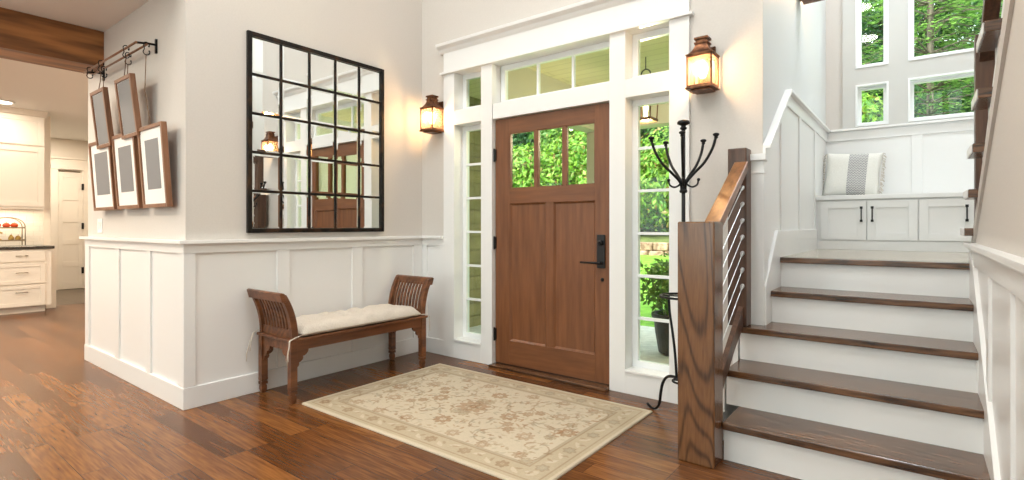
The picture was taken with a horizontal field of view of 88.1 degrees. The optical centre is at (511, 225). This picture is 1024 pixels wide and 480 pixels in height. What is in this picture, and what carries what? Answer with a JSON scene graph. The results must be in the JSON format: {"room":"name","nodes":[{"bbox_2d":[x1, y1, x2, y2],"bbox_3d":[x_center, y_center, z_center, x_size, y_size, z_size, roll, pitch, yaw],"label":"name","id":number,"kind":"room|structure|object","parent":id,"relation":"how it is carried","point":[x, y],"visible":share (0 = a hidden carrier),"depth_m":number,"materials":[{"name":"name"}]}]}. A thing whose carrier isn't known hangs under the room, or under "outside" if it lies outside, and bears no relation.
{"room":"entrance hall","nodes":[
{"label":"entrance hall","id":0,"kind":"room"},
{"bbox_2d":[51,138,87,289],"bbox_3d":[-10.567,-0.223,7.380,0.150,2.845,8.000,0,0,38],"label":"wall","id":1,"kind":"structure","parent":0,"point":[67,148],"depth_m":10.05,"materials":[{"name":"beige paint"}]},
{"bbox_2d":[51,156,87,289],"bbox_3d":[-8.407,-0.045,9.996,0.060,2.490,0.820,0,0,38],"label":"door","id":2,"kind":"structure","parent":1,"relation":"in","point":[69,189],"depth_m":10.04,"materials":[{"name":"beige paint"}]},
{"bbox_2d":[56,288,84,305],"bbox_3d":[-9.596,1.225,6.633,2.700,0.050,8.000,0,0,38],"label":"baseboard","id":3,"kind":"structure","parent":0,"point":[66,296],"depth_m":9.00,"materials":[{"name":"wood"}]},
{"bbox_2d":[0,0,148,140],"bbox_3d":[-7.113,-1.695,4.720,9.169,0.100,8.200,0,0,38],"label":"ceiling","id":4,"kind":"structure","parent":0,"point":[61,93],"depth_m":5.82,"materials":[{"name":"white paint"}]},
{"bbox_2d":[0,99,15,103],"bbox_3d":[-6.708,-1.635,6.958,0.260,0.020,0.260,0,0,38],"label":"recessed light","id":5,"kind":"object","parent":4,"relation":"in","point":[2,101],"visible":1,"depth_m":6.96,"materials":[{"name":"white plastic"}]},
{"bbox_2d":[0,7,103,73],"bbox_3d":[-5.440,-1.495,2.196,0.360,0.300,6.042,0,0,38],"label":"beam wood","id":6,"kind":"structure","parent":4,"relation":"attached to","point":[24,37],"depth_m":4.22,"materials":[{"name":"brown wood"}]},
{"bbox_2d":[88,0,177,239],"bbox_3d":[-2.986,-0.223,4.196,1.988,2.845,0.120,0,0,38],"label":"wall","id":7,"kind":"structure","parent":0,"point":[155,19],"depth_m":3.89,"materials":[{"name":"beige paint"}]},
{"bbox_2d":[97,219,102,232],"bbox_3d":[-3.533,-0.002,4.534,0.120,0.120,0.011,0,0,38],"label":"light switch","id":8,"kind":"object","parent":7,"relation":"attached to","point":[99,221],"visible":1,"depth_m":4.52,"materials":[{"name":"white plastic"}]},
{"bbox_2d":[83,39,157,80],"bbox_3d":[-3.045,-1.262,4.068,1.211,0.130,0.153,0,0,38],"label":"rail","id":9,"kind":"object","parent":7,"relation":"attached to","point":[102,70],"visible":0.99,"depth_m":3.94,"materials":[{"name":"black metal"}]},
{"bbox_2d":[90,72,113,148],"bbox_3d":[-3.206,-0.907,4.138,0.325,0.585,0.081,0,0,38],"label":"framed picture","id":10,"kind":"object","parent":9,"relation":"hanging from","point":[99,98],"visible":0.94,"depth_m":4.11,"materials":[{"name":"brown wood"}]},
{"bbox_2d":[88,77,118,210],"bbox_3d":[-3.303,-0.663,4.275,0.520,1.074,0.072,0,0,38],"label":"framed picture","id":11,"kind":"object","parent":9,"relation":"hanging from","point":[101,160],"visible":0.73,"depth_m":4.27,"materials":[{"name":"brown wood"}]},
{"bbox_2d":[94,151,109,194],"bbox_3d":[-3.308,-0.421,4.268,0.318,0.337,0.024,0,0,38],"label":"picture","id":12,"kind":"object","parent":11,"relation":"attached to","point":[101,161],"depth_m":4.26,"materials":[{"name":"grey paper"}]},
{"bbox_2d":[111,65,142,208],"bbox_3d":[-2.863,-0.664,3.936,0.470,1.072,0.072,0,0,38],"label":"framed picture","id":13,"kind":"object","parent":9,"relation":"hanging from","point":[125,152],"visible":0.77,"depth_m":3.92,"materials":[{"name":"white paper"}]},
{"bbox_2d":[118,145,133,191],"bbox_3d":[-2.868,-0.422,3.929,0.268,0.335,0.024,0,0,38],"label":"picture","id":14,"kind":"object","parent":13,"relation":"attached to","point":[125,156],"depth_m":3.92,"materials":[{"name":"grey paper"}]},
{"bbox_2d":[114,58,141,139],"bbox_3d":[-2.746,-0.917,3.784,0.325,0.565,0.081,0,0,38],"label":"framed picture","id":15,"kind":"object","parent":9,"relation":"hanging from","point":[126,93],"visible":0.98,"depth_m":3.76,"materials":[{"name":"brown wood"}]},
{"bbox_2d":[137,55,172,207],"bbox_3d":[-2.443,-0.663,3.613,0.440,1.074,0.072,0,0,38],"label":"framed picture","id":16,"kind":"object","parent":9,"relation":"hanging from","point":[153,149],"visible":1,"depth_m":3.58,"materials":[{"name":"white paper"}]},
{"bbox_2d":[144,137,161,189],"bbox_3d":[-2.448,-0.421,3.606,0.238,0.337,0.024,0,0,38],"label":"picture","id":17,"kind":"object","parent":16,"relation":"attached to","point":[152,155],"depth_m":3.60,"materials":[{"name":"grey paper"}]},
{"bbox_2d":[79,236,182,387],"bbox_3d":[-3.011,0.576,4.106,2.158,0.966,0.052,0,0,38],"label":"trim","id":18,"kind":"structure","parent":7,"relation":"attached to","point":[147,245],"depth_m":3.85,"materials":[{"name":"white paint"}]},
{"bbox_2d":[84,344,181,409],"bbox_3d":[-2.991,1.130,4.109,2.130,0.140,0.022,0,0,38],"label":"baseboard","id":19,"kind":"structure","parent":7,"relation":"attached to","point":[168,391],"depth_m":3.95,"materials":[{"name":"white paint"}]},
{"bbox_2d":[182,372,259,409],"bbox_3d":[-1.993,1.126,3.641,0.022,0.143,0.506,0,0,38],"label":"baseboard","id":20,"kind":"structure","parent":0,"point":[212,392],"depth_m":3.62,"materials":[{"name":"white paint"}]},
{"bbox_2d":[178,0,421,239],"bbox_3d":[-1.552,-1.450,4.330,0.120,5.300,2.083,0,0,38],"label":"wall","id":21,"kind":"structure","parent":0,"point":[386,35],"depth_m":3.79,"materials":[{"name":"beige paint"}]},
{"bbox_2d":[267,366,286,388],"bbox_3d":[-1.758,1.127,3.947,0.022,0.143,0.147,0,0,38],"label":"baseboard","id":22,"kind":"structure","parent":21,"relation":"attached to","point":[277,377],"depth_m":3.94,"materials":[{"name":"white paint"}]},
{"bbox_2d":[177,236,421,387],"bbox_3d":[-1.500,0.576,4.257,0.052,0.966,2.134,0,0,38],"label":"trim","id":23,"kind":"structure","parent":21,"relation":"attached to","point":[283,246],"depth_m":3.95,"materials":[{"name":"white paint"}]},
{"bbox_2d":[246,30,383,232],"bbox_3d":[-1.519,-0.673,4.250,0.029,1.446,1.210,0,0,38],"label":"wall mirror","id":24,"kind":"object","parent":21,"relation":"attached to","point":[315,118],"visible":1,"depth_m":4.15,"materials":[{"name":"black metal"}]},
{"bbox_2d":[395,337,417,356],"bbox_3d":[-0.991,1.127,4.943,0.022,0.143,0.267,0,0,38],"label":"baseboard","id":25,"kind":"structure","parent":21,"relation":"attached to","point":[407,346],"depth_m":4.93,"materials":[{"name":"white paint"}]},
{"bbox_2d":[298,343,389,381],"bbox_3d":[-1.384,1.127,4.432,0.022,0.143,0.883,0,0,38],"label":"baseboard","id":26,"kind":"structure","parent":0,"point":[314,368],"depth_m":4.38,"materials":[{"name":"white paint"}]},
{"bbox_2d":[0,303,800,479],"bbox_3d":[-3.793,1.225,2.369,11.700,0.050,8.325,0,0,38],"label":"floor","id":27,"kind":"structure","parent":0,"point":[64,416],"depth_m":3.03,"materials":[{"name":"brown wood"}]},
{"bbox_2d":[0,248,55,314],"bbox_3d":[-7.430,0.760,6.779,0.674,0.880,2.475,0,0,38],"label":"base cabinet","id":28,"kind":"object","parent":27,"relation":"on","point":[25,274],"depth_m":7.28,"materials":[{"name":"beige paint"}]},
{"bbox_2d":[0,245,54,249],"bbox_3d":[-7.484,0.300,6.732,0.665,0.040,2.435,0,0,38],"label":"countertop","id":29,"kind":"structure","parent":28,"relation":"on","point":[9,247],"depth_m":7.30,"materials":[{"name":"stone"}]},
{"bbox_2d":[0,217,25,244],"bbox_3d":[-7.040,0.073,7.371,0.202,0.398,0.362,0,0,38],"label":"fruit stand","id":30,"kind":"object","parent":29,"relation":"on","point":[22,227],"visible":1,"depth_m":7.40,"materials":[{"name":"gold metal"}]},
{"bbox_2d":[2,222,9,226],"bbox_3d":[-7.018,-0.015,7.342,0.084,0.084,0.084,0,0,38],"label":"tomato","id":31,"kind":"object","parent":30,"relation":"on","point":[6,224],"visible":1,"depth_m":7.32,"materials":[{"name":"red food"}]},
{"bbox_2d":[247,274,433,403],"bbox_3d":[-1.278,0.822,4.164,0.460,0.757,1.391,0,0,38],"label":"bench","id":32,"kind":"object","parent":27,"relation":"on","point":[276,315],"visible":0.94,"depth_m":3.79,"materials":[{"name":"brown wood"}]},
{"bbox_2d":[246,304,429,365],"bbox_3d":[-1.293,0.813,4.138,0.501,0.295,1.341,0,0,38],"label":"bench cushion","id":33,"kind":"object","parent":32,"relation":"on","point":[324,322],"visible":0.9,"depth_m":4.00,"materials":[{"name":"fabric"}]},
{"bbox_2d":[302,363,652,479],"bbox_3d":[-0.254,1.193,3.477,1.930,0.012,1.290,0,0,38],"label":"area rug","id":34,"kind":"object","parent":27,"relation":"on","point":[502,428],"visible":1,"depth_m":3.28,"materials":[{"name":"beige fabric"}]},
{"bbox_2d":[646,120,718,409],"bbox_3d":[0.992,0.280,3.160,0.583,1.839,0.548,0,0,38],"label":"coat rack","id":35,"kind":"object","parent":27,"relation":"on","point":[683,183],"visible":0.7,"depth_m":3.19,"materials":[{"name":"black metal"}]},
{"bbox_2d":[722,257,990,479],"bbox_3d":[1.812,0.705,2.890,1.145,0.990,1.210,0,0,38],"label":"staircase","id":36,"kind":"structure","parent":27,"relation":"on","point":[862,369],"depth_m":2.76,"materials":[{"name":"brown wood"}]},
{"bbox_2d":[678,147,750,468],"bbox_3d":[1.171,0.364,2.983,0.185,1.672,0.815,0,0,38],"label":"stair railing","id":37,"kind":"object","parent":36,"relation":"on","point":[703,365],"visible":1,"depth_m":2.69,"materials":[{"name":"brown wood"}]},
{"bbox_2d":[469,103,480,316],"bbox_3d":[-1.481,-0.155,6.681,1.900,2.810,1.340,0,0,38],"label":"wall","id":38,"kind":"structure","parent":0,"point":[469,103],"depth_m":6.45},
{"bbox_2d":[469,96,480,326],"bbox_3d":[-0.710,-0.185,6.101,0.030,2.870,1.360,0,0,38],"label":"trim","id":39,"kind":"structure","parent":38,"relation":"attached to","point":[474,138],"depth_m":6.45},
{"bbox_2d":[469,35,668,98],"bbox_3d":[-0.360,-1.605,6.412,6.605,0.090,2.280,0,0,38],"label":"ceiling","id":40,"kind":"structure","parent":0,"point":[591,68],"depth_m":5.17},
{"bbox_2d":[640,57,657,123],"bbox_3d":[1.234,-1.262,4.881,0.191,0.595,0.191,0,0,38],"label":"hanging lantern","id":41,"kind":"object","parent":40,"relation":"hanging from","point":[646,119],"visible":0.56,"depth_m":4.87,"materials":[{"name":"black metal"}]},
{"bbox_2d":[422,0,762,365],"bbox_3d":[0.350,-1.450,4.303,3.167,5.300,0.195,0,0,38],"label":"wall","id":42,"kind":"structure","parent":0,"point":[734,111],"depth_m":3.49,"materials":[{"name":"beige paint"}]},
{"bbox_2d":[91,245,438,384],"bbox_3d":[-2.219,0.615,4.841,2.425,0.970,2.087,0,0,38],"label":"wainscoting","id":43,"kind":"structure","parent":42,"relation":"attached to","point":[227,318],"depth_m":4.00,"materials":[{"name":"white paint"}]},
{"bbox_2d":[419,95,443,133],"bbox_3d":[-0.735,-1.033,4.904,0.172,0.342,0.176,0,0,38],"label":"wall lantern","id":44,"kind":"object","parent":42,"relation":"attached to","point":[436,119],"visible":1,"depth_m":4.88,"materials":[{"name":"orange metal"}]},
{"bbox_2d":[422,236,443,339],"bbox_3d":[-0.753,0.576,4.996,0.292,0.966,0.052,0,0,38],"label":"trim","id":45,"kind":"structure","parent":42,"relation":"attached to","point":[426,240],"depth_m":4.95,"materials":[{"name":"white paint"}]},
{"bbox_2d":[426,337,443,354],"bbox_3d":[-0.743,1.130,5.008,0.292,0.140,0.022,0,0,38],"label":"baseboard","id":46,"kind":"structure","parent":42,"relation":"attached to","point":[433,345],"depth_m":4.98,"materials":[{"name":"white paint"}]},
{"bbox_2d":[463,124,480,339],"bbox_3d":[-0.317,0.054,4.834,0.323,1.948,0.044,0,0,38],"label":"window","id":47,"kind":"structure","parent":42,"relation":"in","point":[467,129],"depth_m":4.90,"materials":[{"name":"white wood"}]},
{"bbox_2d":[463,71,480,108],"bbox_3d":[-0.317,-1.225,4.834,0.323,0.350,0.044,0,0,38],"label":"window","id":48,"kind":"structure","parent":42,"relation":"in","point":[476,75],"depth_m":4.89,"materials":[{"name":"white wood"}]},
{"bbox_2d":[488,362,608,391],"bbox_3d":[0.322,1.189,4.271,1.108,0.022,0.280,0,0,38],"label":"threshold","id":49,"kind":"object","parent":42,"relation":"attached to","point":[563,379],"depth_m":4.14,"materials":[{"name":"brown wood"}]},
{"bbox_2d":[493,102,608,384],"bbox_3d":[0.283,0.132,4.233,1.118,2.092,0.107,0,0,38],"label":"door","id":50,"kind":"structure","parent":42,"relation":"in","point":[551,243],"depth_m":4.21,"materials":[{"name":"brown wood"}]},
{"bbox_2d":[501,41,608,101],"bbox_3d":[0.356,-1.225,4.316,1.108,0.350,0.044,0,0,38],"label":"window","id":51,"kind":"structure","parent":42,"relation":"in","point":[573,53],"depth_m":4.36,"materials":[{"name":"white wood"}]},
{"bbox_2d":[453,22,668,401],"bbox_3d":[0.327,-0.115,4.284,2.072,2.629,0.212,0,0,38],"label":"trim","id":52,"kind":"structure","parent":42,"relation":"attached to","point":[622,89],"depth_m":3.87,"materials":[{"name":"white paint"}]},
{"bbox_2d":[435,0,693,403],"bbox_3d":[0.259,-0.237,4.196,2.380,2.875,0.085,0,0,38],"label":"trim","id":53,"kind":"structure","parent":42,"relation":"attached to","point":[587,20],"depth_m":4.04,"materials":[{"name":"white paint"}]},
{"bbox_2d":[632,95,668,371],"bbox_3d":[1.023,0.054,3.803,0.323,1.948,0.044,0,0,38],"label":"window","id":54,"kind":"structure","parent":42,"relation":"in","point":[636,104],"depth_m":3.87,"materials":[{"name":"white wood"}]},
{"bbox_2d":[632,27,668,77],"bbox_3d":[1.023,-1.225,3.803,0.323,0.350,0.044,0,0,38],"label":"window","id":55,"kind":"structure","parent":42,"relation":"in","point":[636,39],"depth_m":3.86,"materials":[{"name":"white wood"}]},
{"bbox_2d":[685,35,719,94],"bbox_3d":[1.226,-1.033,3.394,0.172,0.342,0.176,0,0,38],"label":"wall lantern","id":56,"kind":"object","parent":42,"relation":"attached to","point":[706,56],"visible":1,"depth_m":3.37,"materials":[{"name":"orange metal"}]},
{"bbox_2d":[750,153,767,325],"bbox_3d":[1.503,0.083,3.251,0.115,1.046,0.065,0,0,38],"label":"trim","id":57,"kind":"structure","parent":42,"relation":"attached to","point":[758,172],"depth_m":3.23,"materials":[{"name":"white paint"}]},
{"bbox_2d":[651,310,668,355],"bbox_3d":[1.570,1.025,5.038,0.470,0.390,0.470,0,0,38],"label":"planter","id":58,"kind":"object","parent":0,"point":[661,328],"depth_m":4.95,"materials":[{"name":"black ceramic"}]},
{"bbox_2d":[763,0,825,142],"bbox_3d":[2.373,-1.450,4.442,0.130,5.300,2.866,0,0,38],"label":"wall","id":59,"kind":"structure","parent":0,"point":[794,33],"depth_m":4.06,"materials":[{"name":"white paint"}]},
{"bbox_2d":[765,229,816,324],"bbox_3d":[2.394,0.415,4.343,0.024,0.770,2.796,0,0,38],"label":"trim","id":60,"kind":"structure","parent":59,"relation":"attached to","point":[785,242],"depth_m":3.56,"materials":[{"name":"white paint"}]},
{"bbox_2d":[763,89,830,282],"bbox_3d":[2.409,-0.246,4.342,0.048,1.462,2.779,0,0,38],"label":"trim","id":61,"kind":"structure","parent":59,"relation":"attached to","point":[795,141],"depth_m":3.97,"materials":[{"name":"white paint"}]},
{"bbox_2d":[800,0,821,4],"bbox_3d":[2.368,-1.956,4.184,0.176,0.342,0.172,0,0,38],"label":"wall lantern","id":62,"kind":"object","parent":59,"relation":"attached to","point":[804,2],"visible":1,"depth_m":4.21,"materials":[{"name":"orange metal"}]},
{"bbox_2d":[826,0,842,129],"bbox_3d":[4.138,-1.450,4.853,2.365,5.300,0.140,0,0,38],"label":"wall","id":63,"kind":"structure","parent":0,"point":[834,8],"depth_m":5.41,"materials":[{"name":"beige paint"}]},
{"bbox_2d":[855,0,888,68],"bbox_3d":[3.561,-2.482,5.230,0.270,1.835,0.112,0,0,38],"label":"window","id":64,"kind":"structure","parent":63,"relation":"in","point":[858,3],"depth_m":5.26,"materials":[{"name":"white wood"}]},
{"bbox_2d":[855,81,888,126],"bbox_3d":[3.561,-1.194,5.230,0.270,0.413,0.112,0,0,38],"label":"window","id":65,"kind":"structure","parent":63,"relation":"in","point":[884,85],"depth_m":5.22,"materials":[{"name":"white wood"}]},
{"bbox_2d":[826,130,973,195],"bbox_3d":[4.094,-0.373,4.796,2.165,1.167,0.005,0,0,38],"label":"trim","id":66,"kind":"structure","parent":63,"relation":"attached to","point":[946,165],"depth_m":4.96,"materials":[{"name":"white paint"}]},
{"bbox_2d":[828,117,973,192],"bbox_3d":[4.088,-0.624,4.773,2.147,0.707,0.048,0,0,38],"label":"trim","id":67,"kind":"structure","parent":63,"relation":"attached to","point":[916,130],"depth_m":5.00,"materials":[{"name":"white paint"}]},
{"bbox_2d":[843,0,973,128],"bbox_3d":[4.146,-2.538,4.740,2.015,3.123,0.030,0,0,38],"label":"trim","id":68,"kind":"structure","parent":63,"relation":"attached to","point":[899,69],"depth_m":5.08,"materials":[{"name":"grey paint"}]},
{"bbox_2d":[908,69,973,121],"bbox_3d":[4.188,-1.194,4.746,1.015,0.413,0.112,0,0,38],"label":"window","id":69,"kind":"structure","parent":63,"relation":"in","point":[967,73],"depth_m":4.93,"materials":[{"name":"white wood"}]},
{"bbox_2d":[908,0,973,60],"bbox_3d":[4.188,-2.482,4.746,1.015,1.835,0.112,0,0,38],"label":"window","id":70,"kind":"structure","parent":63,"relation":"in","point":[911,57],"depth_m":5.01,"materials":[{"name":"white wood"}]},
{"bbox_2d":[784,249,967,262],"bbox_3d":[3.382,0.310,3.871,2.165,0.200,2.340,0,0,38],"label":"floor","id":71,"kind":"structure","parent":0,"point":[959,257],"depth_m":3.77,"materials":[{"name":"brown wood"}]},
{"bbox_2d":[816,192,973,251],"bbox_3d":[3.853,-0.032,4.469,2.149,0.483,0.805,0,0,38],"label":"window bench","id":72,"kind":"object","parent":71,"relation":"on","point":[928,222],"visible":0.77,"depth_m":4.47,"materials":[{"name":"white paint"}]},
{"bbox_2d":[822,153,886,194],"bbox_3d":[3.288,-0.490,5.116,0.547,0.467,0.216,0,0,38],"label":"throw pillow","id":73,"kind":"object","parent":72,"relation":"on","point":[847,174],"visible":0.91,"depth_m":5.04,"materials":[{"name":"fabric"}]},
{"bbox_2d":[960,0,1004,235],"bbox_3d":[2.254,-0.792,1.622,1.208,2.005,2.920,0,0,38],"label":"staircase","id":74,"kind":"structure","parent":71,"relation":"on","point":[988,39],"depth_m":2.23,"materials":[{"name":"brown wood"}]},
{"bbox_2d":[974,0,1000,217],"bbox_3d":[1.747,-1.476,1.781,0.095,3.372,3.155,0,0,38],"label":"stair railing","id":75,"kind":"object","parent":74,"relation":"attached to","point":[984,62],"visible":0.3,"depth_m":2.96,"materials":[{"name":"brown wood"}]},
{"bbox_2d":[976,0,1023,257],"bbox_3d":[1.094,-0.224,0.937,0.100,2.848,5.220,0,0,38],"label":"wall","id":76,"kind":"structure","parent":0,"point":[1001,221],"depth_m":1.84,"materials":[{"name":"beige paint"}]},
{"bbox_2d":[976,360,978,383],"bbox_3d":[2.242,0.695,2.546,0.016,0.110,0.080,0,0,38],"label":"power outlet","id":77,"kind":"object","parent":76,"relation":"attached to","point":[977,362],"visible":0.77,"depth_m":2.52,"materials":[{"name":"white plastic"}]},
{"bbox_2d":[968,252,1000,479],"bbox_3d":[2.199,0.670,2.472,0.022,1.059,1.400,0,0,38],"label":"trim","id":78,"kind":"structure","parent":76,"relation":"attached to","point":[990,444],"depth_m":2.38,"materials":[{"name":"white paint"}]},
{"bbox_2d":[971,0,1014,242],"bbox_3d":[1.700,-0.771,1.815,0.012,1.754,3.050,0,0,38],"label":"trim","id":79,"kind":"structure","parent":76,"relation":"attached to","point":[1009,4],"depth_m":2.09,"materials":[{"name":"beige paint"}]},
{"bbox_2d":[963,242,1023,479],"bbox_3d":[1.091,0.646,1.053,0.045,1.107,5.000,0,0,38],"label":"trim","id":80,"kind":"structure","parent":76,"relation":"attached to","point":[1007,269],"depth_m":1.74,"materials":[{"name":"white paint"}]},
{"bbox_2d":[977,268,1023,479],"bbox_3d":[1.108,0.665,1.040,0.004,1.070,5.000,0,0,38],"label":"wall panel","id":81,"kind":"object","parent":76,"relation":"attached to","point":[999,293],"depth_m":1.91,"materials":[{"name":"white paint"}]},
{"bbox_3d":[-9.038,-0.223,5.358,0.120,2.845,6.660,0,0,38],"label":"wall","id":82,"kind":"structure","parent":0,"visible":0},
{"bbox_2d":[0,209,42,245],"bbox_3d":[-7.730,0.019,6.952,0.008,0.519,2.384,0,0,38],"label":"wall","id":83,"kind":"structure","parent":82,"relation":"attached to","point":[33,219],"depth_m":7.73,"materials":[{"name":"paint"}]},
{"bbox_2d":[0,106,47,209],"bbox_3d":[-7.572,-0.942,6.816,0.405,1.404,2.360,0,0,38],"label":"upper cabinet","id":84,"kind":"object","parent":83,"relation":"attached to","point":[21,130],"visible":1,"depth_m":7.44,"materials":[{"name":"beige paint"}]},
{"bbox_2d":[43,116,50,244],"bbox_3d":[-7.001,-0.223,7.950,0.085,2.845,0.085,0,0,38],"label":"trim","id":85,"kind":"structure","parent":82,"relation":"attached to","point":[47,121],"depth_m":7.93,"materials":[{"name":"beige paint"}]},
{"label":"outside","id":86,"kind":"structure","parent":0,"visible":0},
{"bbox_2d":[640,216,668,250],"bbox_3d":[10.379,0.050,25.770,75.000,2.900,26.500,0,0,38],"label":"bank","id":87,"kind":"object","parent":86,"point":[643,238],"depth_m":15.51,"materials":[{"name":"green plant"}]},
{"bbox_2d":[513,145,533,178],"bbox_3d":[-0.469,-1.266,19.705,3.217,3.708,3.624,0,0,35],"label":"flowering shrub","id":88,"kind":"object","parent":87,"relation":"on","point":[516,145],"visible":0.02,"depth_m":18.91,"materials":[{"name":"green plant"}]},
{"bbox_2d":[513,132,546,185],"bbox_3d":[0.121,-4.833,26.357,6.066,10.499,5.698,0,0,28],"label":"broadleaf tree","id":89,"kind":"object","parent":87,"relation":"on","point":[519,139],"visible":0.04,"depth_m":24.10,"materials":[{"name":"green plant"}]},
{"bbox_2d":[513,143,581,187],"bbox_3d":[0.527,-1.161,18.382,3.961,3.518,3.348,0,0,23],"label":"flowering shrub","id":90,"kind":"object","parent":87,"relation":"on","point":[519,179],"visible":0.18,"depth_m":17.38,"materials":[{"name":"green plant"}]},
{"bbox_2d":[526,128,582,164],"bbox_3d":[2.958,-5.500,22.147,5.316,11.902,6.113,0,0,28],"label":"broadleaf tree","id":91,"kind":"object","parent":87,"relation":"on","point":[544,139],"visible":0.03,"depth_m":20.61,"materials":[{"name":"green plant"}]},
{"bbox_2d":[540,128,586,185],"bbox_3d":[2.571,-1.457,17.954,3.587,4.135,4.041,0,0,7],"label":"flowering shrub","id":92,"kind":"object","parent":87,"relation":"on","point":[580,147],"visible":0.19,"depth_m":17.00,"materials":[{"name":"green plant"}]},
{"bbox_2d":[575,139,668,231],"bbox_3d":[3.618,-1.110,16.496,3.237,3.401,3.830,0,0,15],"label":"flowering shrub","id":93,"kind":"object","parent":87,"relation":"on","point":[642,172],"visible":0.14,"depth_m":15.50,"materials":[{"name":"green plant"}]},
{"bbox_2d":[640,126,668,231],"bbox_3d":[5.005,-1.279,15.467,3.243,3.738,3.653,0,0,-20],"label":"flowering shrub","id":94,"kind":"object","parent":87,"relation":"on","point":[659,200],"visible":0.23,"depth_m":14.99,"materials":[{"name":"green plant"}]},
{"bbox_2d":[640,126,668,161],"bbox_3d":[7.215,-5.149,20.303,6.480,11.214,6.086,0,0,-34],"label":"broadleaf tree","id":95,"kind":"object","parent":87,"relation":"on","point":[648,130],"visible":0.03,"depth_m":19.72,"materials":[{"name":"green plant"}]},
{"bbox_2d":[862,91,882,122],"bbox_3d":[7.371,-1.511,12.871,3.692,4.256,4.159,0,0,-28],"label":"flowering shrub","id":96,"kind":"object","parent":87,"relation":"on","point":[872,106],"visible":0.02,"depth_m":11.84,"materials":[{"name":"green plant"}]},
{"bbox_2d":[862,2,882,121],"bbox_3d":[9.079,-4.900,16.348,4.696,13.001,4.916,0,0,31],"label":"conifer tree","id":97,"kind":"object","parent":87,"relation":"on","point":[863,7],"visible":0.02,"depth_m":15.60,"materials":[{"name":"green plant"}]},
{"bbox_2d":[862,0,944,122],"bbox_3d":[11.585,-4.769,18.643,5.619,10.352,5.982,0,0,20],"label":"broadleaf tree","id":98,"kind":"object","parent":87,"relation":"on","point":[869,30],"visible":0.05,"depth_m":17.56,"materials":[{"name":"green plant"}]},
{"bbox_2d":[862,0,963,108],"bbox_3d":[14.018,-5.725,19.751,5.400,14.951,5.654,0,0,-41],"label":"conifer tree","id":99,"kind":"object","parent":87,"relation":"on","point":[874,1],"visible":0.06,"depth_m":19.16,"materials":[{"name":"green plant"}]},
{"bbox_2d":[862,0,1002,119],"bbox_3d":[10.641,-4.825,13.362,4.556,12.652,4.262,0,0,40],"label":"conifer tree","id":100,"kind":"object","parent":87,"relation":"on","point":[930,27],"visible":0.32,"depth_m":13.16,"materials":[{"name":"green plant"}]},
{"bbox_2d":[879,0,1002,117],"bbox_3d":[15.211,-4.961,18.979,6.233,10.788,5.855,0,0,23],"label":"broadleaf tree","id":101,"kind":"object","parent":87,"relation":"on","point":[975,23],"visible":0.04,"depth_m":18.15,"materials":[{"name":"green plant"}]},
{"bbox_2d":[934,0,1000,89],"bbox_3d":[16.814,-6.031,18.453,5.569,15.463,5.209,0,0,-32],"label":"conifer tree","id":102,"kind":"object","parent":87,"relation":"on","point":[965,0],"visible":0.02,"depth_m":18.58,"materials":[{"name":"green plant"}]},
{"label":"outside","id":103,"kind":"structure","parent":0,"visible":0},
{"bbox_2d":[640,255,668,326],"bbox_3d":[-2.005,1.130,13.787,40.000,0.740,7.200,0,0,38],"label":"lawn","id":104,"kind":"structure","parent":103,"point":[645,310],"depth_m":9.58,"materials":[{"name":"green plant"}]},
{"bbox_2d":[640,242,668,255],"bbox_3d":[2.787,0.650,14.769,26.387,0.448,0.381,0,0,38],"label":"stone wall","id":105,"kind":"structure","parent":104,"relation":"on","point":[646,248],"depth_m":13.87,"materials":[{"name":"beige stone"}]},
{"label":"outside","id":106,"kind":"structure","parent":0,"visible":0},
{"bbox_2d":[469,325,668,363],"bbox_3d":[0.619,1.280,5.721,7.000,0.120,2.380,0,0,38],"label":"ground porch","id":107,"kind":"structure","parent":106,"point":[649,351],"depth_m":5.40,"materials":[{"name":"concrete"}]},
{"bbox_2d":[587,132,593,183],"bbox_3d":[1.029,0.040,6.490,0.230,2.360,0.220,0,0,38],"label":"column porch","id":108,"kind":"structure","parent":107,"relation":"on","point":[590,136],"depth_m":6.45,"materials":[{"name":"beige paint"}]},
{"bbox_2d":[508,67,668,132],"bbox_3d":[1.290,-1.350,5.056,2.335,0.420,2.135,0,0,38],"label":"porch beam","id":109,"kind":"structure","parent":108,"relation":"on","point":[522,82],"depth_m":5.46,"materials":[{"name":"beige paint"}]},
{"bbox_2d":[640,249,668,355],"bbox_3d":[1.536,0.677,5.045,0.796,1.085,0.668,0,0,38],"label":"potted shrub","id":110,"kind":"object","parent":107,"relation":"on","point":[661,328],"visible":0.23,"depth_m":4.97,"materials":[{"name":"green plant"}]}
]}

